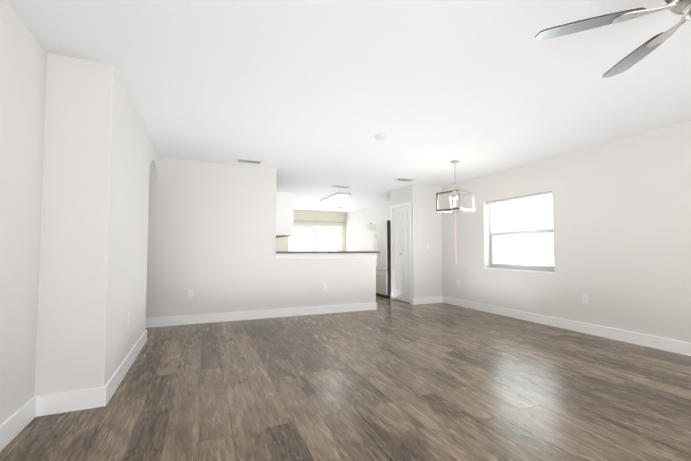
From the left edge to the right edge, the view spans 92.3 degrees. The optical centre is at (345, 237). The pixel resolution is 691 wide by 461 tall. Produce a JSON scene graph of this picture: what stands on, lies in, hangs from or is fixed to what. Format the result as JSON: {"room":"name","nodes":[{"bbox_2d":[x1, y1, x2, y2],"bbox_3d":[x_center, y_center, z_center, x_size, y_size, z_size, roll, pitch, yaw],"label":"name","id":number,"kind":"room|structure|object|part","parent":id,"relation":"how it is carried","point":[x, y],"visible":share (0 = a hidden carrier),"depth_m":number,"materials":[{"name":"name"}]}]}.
{"room":"empty living room","nodes":[
{"label":"empty living room","id":0,"kind":"room"},
{"bbox_2d":[0,0,46,424],"bbox_3d":[-0.669,-0.182,-1.131,0.120,2.430,7.230,1,-3,-23],"label":"wall","id":1,"kind":"structure","parent":0,"point":[23,62],"depth_m":1.96,"materials":[{"name":"beige paint"}]},
{"bbox_2d":[34,53,149,395],"bbox_3d":[-2.966,-0.021,2.788,2.020,2.430,1.790,1,-3,-23],"label":"wall bump-out","id":2,"kind":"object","parent":1,"relation":"attached to","point":[92,287],"visible":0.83,"depth_m":2.32,"materials":[{"name":"beige paint"}]},
{"bbox_2d":[0,293,690,450],"bbox_3d":[-0.351,1.150,3.288,7.260,0.130,15.200,1,-3,-23],"label":"baseboard","id":3,"kind":"structure","parent":1,"relation":"attached to","point":[15,424],"depth_m":3.92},
{"bbox_2d":[149,141,157,181],"bbox_3d":[-2.604,-0.991,4.398,0.120,0.360,0.810,1,-3,-23],"label":"wall","id":4,"kind":"structure","parent":0,"point":[153,172],"depth_m":4.61,"materials":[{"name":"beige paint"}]},
{"bbox_2d":[146,157,375,317],"bbox_3d":[-2.028,0.074,5.107,5.570,2.430,0.120,1,-3,-23],"label":"wall","id":5,"kind":"structure","parent":0,"point":[211,234],"depth_m":5.12,"materials":[{"name":"beige paint"}]},
{"bbox_2d":[188,289,193,296],"bbox_3d":[-2.283,0.831,4.897,0.072,0.116,0.008,1,-3,-23],"label":"electrical outlet","id":6,"kind":"object","parent":5,"relation":"attached to","point":[190,292],"visible":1,"depth_m":4.90,"materials":[{"name":"white plastic"}]},
{"bbox_2d":[322,283,326,289],"bbox_3d":[-0.361,0.855,5.719,0.072,0.116,0.008,1,-3,-23],"label":"electrical outlet","id":7,"kind":"object","parent":5,"relation":"attached to","point":[324,286],"visible":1,"depth_m":5.72,"materials":[{"name":"white plastic"}]},
{"bbox_2d":[276,253,376,257],"bbox_3d":[-0.303,0.327,5.835,1.862,0.075,0.160,1,-3,-23],"label":"trim","id":8,"kind":"structure","parent":5,"relation":"attached to","point":[351,255],"depth_m":5.77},
{"bbox_2d":[276,251,379,252],"bbox_3d":[-0.310,0.269,5.878,1.880,0.033,0.400,1,-3,-23],"label":"countertop","id":9,"kind":"structure","parent":5,"relation":"on","point":[327,251],"depth_m":5.67,"materials":[{"name":"stone"}]},
{"bbox_2d":[276,210,344,253],"bbox_3d":[-1.718,0.321,11.118,3.650,2.430,0.200,1,-3,-23],"label":"wall","id":10,"kind":"structure","parent":0,"point":[304,217],"depth_m":11.36,"materials":[{"name":"beige paint"}]},
{"bbox_2d":[288,225,339,253],"bbox_3d":[-1.052,0.097,11.390,1.920,0.980,0.200,1,-3,-23],"label":"kitchen window","id":11,"kind":"structure","parent":10,"relation":"in","point":[314,231],"depth_m":11.42,"materials":[{"name":"white plastic"}]},
{"bbox_2d":[293,220,345,222],"bbox_3d":[-0.966,-0.514,11.314,2.468,0.074,0.094,1,-3,-23],"label":"curtain rod","id":12,"kind":"object","parent":10,"relation":"attached to","point":[321,221],"visible":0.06,"depth_m":11.32,"materials":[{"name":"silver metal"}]},
{"bbox_2d":[0,295,690,460],"bbox_3d":[-0.330,1.267,3.336,7.580,0.100,15.520,1,-3,-23],"label":"floor","id":13,"kind":"structure","parent":0,"point":[388,379],"depth_m":2.46,"materials":[{"name":"wood"}]},
{"bbox_2d":[368,220,390,297],"bbox_3d":[1.073,0.525,8.026,0.821,1.767,0.910,1,-3,-23],"label":"fridge","id":14,"kind":"object","parent":13,"relation":"on","point":[387,296],"depth_m":7.66,"materials":[{"name":"white metal"}]},
{"bbox_3d":[0.722,0.396,7.881,0.058,0.956,0.710,1,-3,-23],"label":"fridge handle","id":15,"kind":"part","parent":14,"relation":"part of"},
{"bbox_3d":[0.785,0.494,7.904,0.084,1.670,0.910,1,-3,-23],"label":"fridge door","id":16,"kind":"part","parent":14,"relation":"part of","materials":[{"name":"white metal"}]},
{"bbox_3d":[1.140,0.526,8.055,0.675,1.698,0.902,1,-3,-23],"label":"fridge","id":17,"kind":"part","parent":14,"relation":"part of","materials":[{"name":"white metal"}]},
{"bbox_2d":[6,0,690,212],"bbox_3d":[-0.330,-1.260,3.439,7.580,0.100,15.520,1,-3,-23],"label":"ceiling","id":18,"kind":"structure","parent":0,"point":[308,100],"depth_m":2.63,"materials":[{"name":"white paint"}]},
{"bbox_2d":[236,158,261,163],"bbox_3d":[-1.455,-1.140,4.999,0.360,0.012,0.160,1,-3,-23],"label":"ceiling vent","id":19,"kind":"object","parent":18,"relation":"in","point":[248,161],"visible":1,"depth_m":4.99,"materials":[{"name":"white metal"}]},
{"bbox_2d":[320,192,350,202],"bbox_3d":[-0.281,-0.979,8.330,0.340,0.062,1.250,1,-3,-23],"label":"light","id":20,"kind":"object","parent":18,"relation":"attached to","point":[337,196],"visible":1,"depth_m":8.09,"materials":[{"name":"white plastic"}]},
{"bbox_2d":[332,185,350,187],"bbox_3d":[-0.086,-1.059,6.986,0.360,0.012,0.160,1,-3,-23],"label":"ceiling vent","id":21,"kind":"object","parent":18,"relation":"in","point":[337,186],"visible":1,"depth_m":6.95,"materials":[{"name":"white metal"}]},
{"bbox_2d":[375,134,386,139],"bbox_3d":[0.415,-1.171,3.907,0.136,0.041,0.136,1,-3,-23],"label":"smoke detector","id":22,"kind":"object","parent":18,"relation":"attached to","point":[380,136],"visible":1,"depth_m":3.86,"materials":[{"name":"white plastic"}]},
{"bbox_2d":[394,178,414,181],"bbox_3d":[1.123,-1.087,6.296,0.360,0.012,0.160,1,-3,-23],"label":"ceiling vent","id":23,"kind":"object","parent":18,"relation":"in","point":[404,179],"visible":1,"depth_m":6.27,"materials":[{"name":"white metal"}]},
{"bbox_2d":[436,160,474,264],"bbox_3d":[1.651,-0.367,4.979,0.400,1.560,0.400,2,-3,-41],"label":"pendant lantern","id":24,"kind":"object","parent":18,"relation":"hanging from","point":[455,204],"visible":1,"depth_m":4.97,"materials":[{"name":"grey metal"}]},
{"bbox_3d":[1.651,-0.766,4.996,0.400,0.760,0.400,2,-3,-41],"label":"frame","id":25,"kind":"part","parent":24,"relation":"part of","materials":[{"name":"grey metal"}]},
{"bbox_2d":[535,0,690,77],"bbox_3d":[1.569,-0.983,1.348,1.245,0.626,1.230,1,-3,-23],"label":"ceiling fan","id":26,"kind":"object","parent":18,"relation":"hanging from","point":[645,49],"visible":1,"depth_m":1.57,"materials":[{"name":"silver metal"}]},
{"bbox_3d":[1.554,-1.010,1.361,0.654,0.043,0.646,1,-3,-23],"label":"arm","id":27,"kind":"part","parent":26,"relation":"part of"},
{"bbox_2d":[390,184,442,297],"bbox_3d":[1.528,0.162,7.243,0.730,2.430,0.875,1,-3,-23],"label":"wall","id":28,"kind":"structure","parent":0,"point":[427,276],"depth_m":6.84,"materials":[{"name":"beige paint"}]},
{"bbox_2d":[390,201,411,303],"bbox_3d":[1.228,0.329,7.116,0.116,2.085,0.810,1,-3,-23],"label":"door frame","id":29,"kind":"structure","parent":28,"relation":"attached to","point":[397,206],"depth_m":6.98,"materials":[{"name":"white wood"}]},
{"bbox_2d":[393,205,409,302],"bbox_3d":[1.219,0.352,7.111,0.036,2.014,0.692,1,-3,-23],"label":"pantry door","id":30,"kind":"structure","parent":28,"relation":"in","point":[401,293],"depth_m":7.10,"materials":[{"name":"white paint"}]},
{"bbox_2d":[345,120,690,342],"bbox_3d":[3.040,0.065,4.892,0.200,2.430,15.400,1,-3,-23],"label":"wall","id":31,"kind":"structure","parent":0,"point":[622,229],"depth_m":4.22,"materials":[{"name":"beige paint"}]},
{"bbox_2d":[483,194,554,273],"bbox_3d":[2.814,-0.050,5.388,0.210,1.200,1.300,1,-3,-23],"label":"window","id":32,"kind":"structure","parent":31,"relation":"in","point":[500,233],"depth_m":5.45,"materials":[{"name":"white plastic"}]},
{"bbox_2d":[485,191,553,270],"bbox_3d":[2.786,-0.065,5.377,0.040,1.166,1.260,1,-3,-23],"label":"window blinds","id":33,"kind":"object","parent":32,"relation":"attached to","point":[520,198],"visible":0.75,"depth_m":5.29,"materials":[{"name":"white plastic"}]},
{"bbox_2d":[582,293,587,302],"bbox_3d":[3.145,0.799,4.352,0.008,0.116,0.072,1,-3,-23],"label":"electrical outlet","id":34,"kind":"object","parent":31,"relation":"attached to","point":[584,297],"visible":1,"depth_m":4.36,"materials":[{"name":"white plastic"}]},
{"bbox_3d":[-2.269,0.189,7.921,0.120,2.430,5.250,1,-3,-23],"label":"wall","id":35,"kind":"structure","parent":0,"visible":0},
{"bbox_2d":[276,192,293,235],"bbox_3d":[-1.144,-0.390,5.881,0.327,0.740,0.492,1,-3,-23],"label":"upper cabinet","id":36,"kind":"object","parent":35,"relation":"attached to","point":[284,212],"depth_m":5.66,"materials":[{"name":"white wood"}]},
{"label":"outside","id":37,"kind":"structure","parent":0,"visible":0},
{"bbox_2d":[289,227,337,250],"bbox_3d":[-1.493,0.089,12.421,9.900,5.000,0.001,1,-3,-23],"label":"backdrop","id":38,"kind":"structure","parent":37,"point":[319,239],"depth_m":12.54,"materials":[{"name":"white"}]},
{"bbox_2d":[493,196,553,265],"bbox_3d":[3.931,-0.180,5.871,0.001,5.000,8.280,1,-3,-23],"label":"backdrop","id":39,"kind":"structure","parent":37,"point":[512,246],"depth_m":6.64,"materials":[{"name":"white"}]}
]}

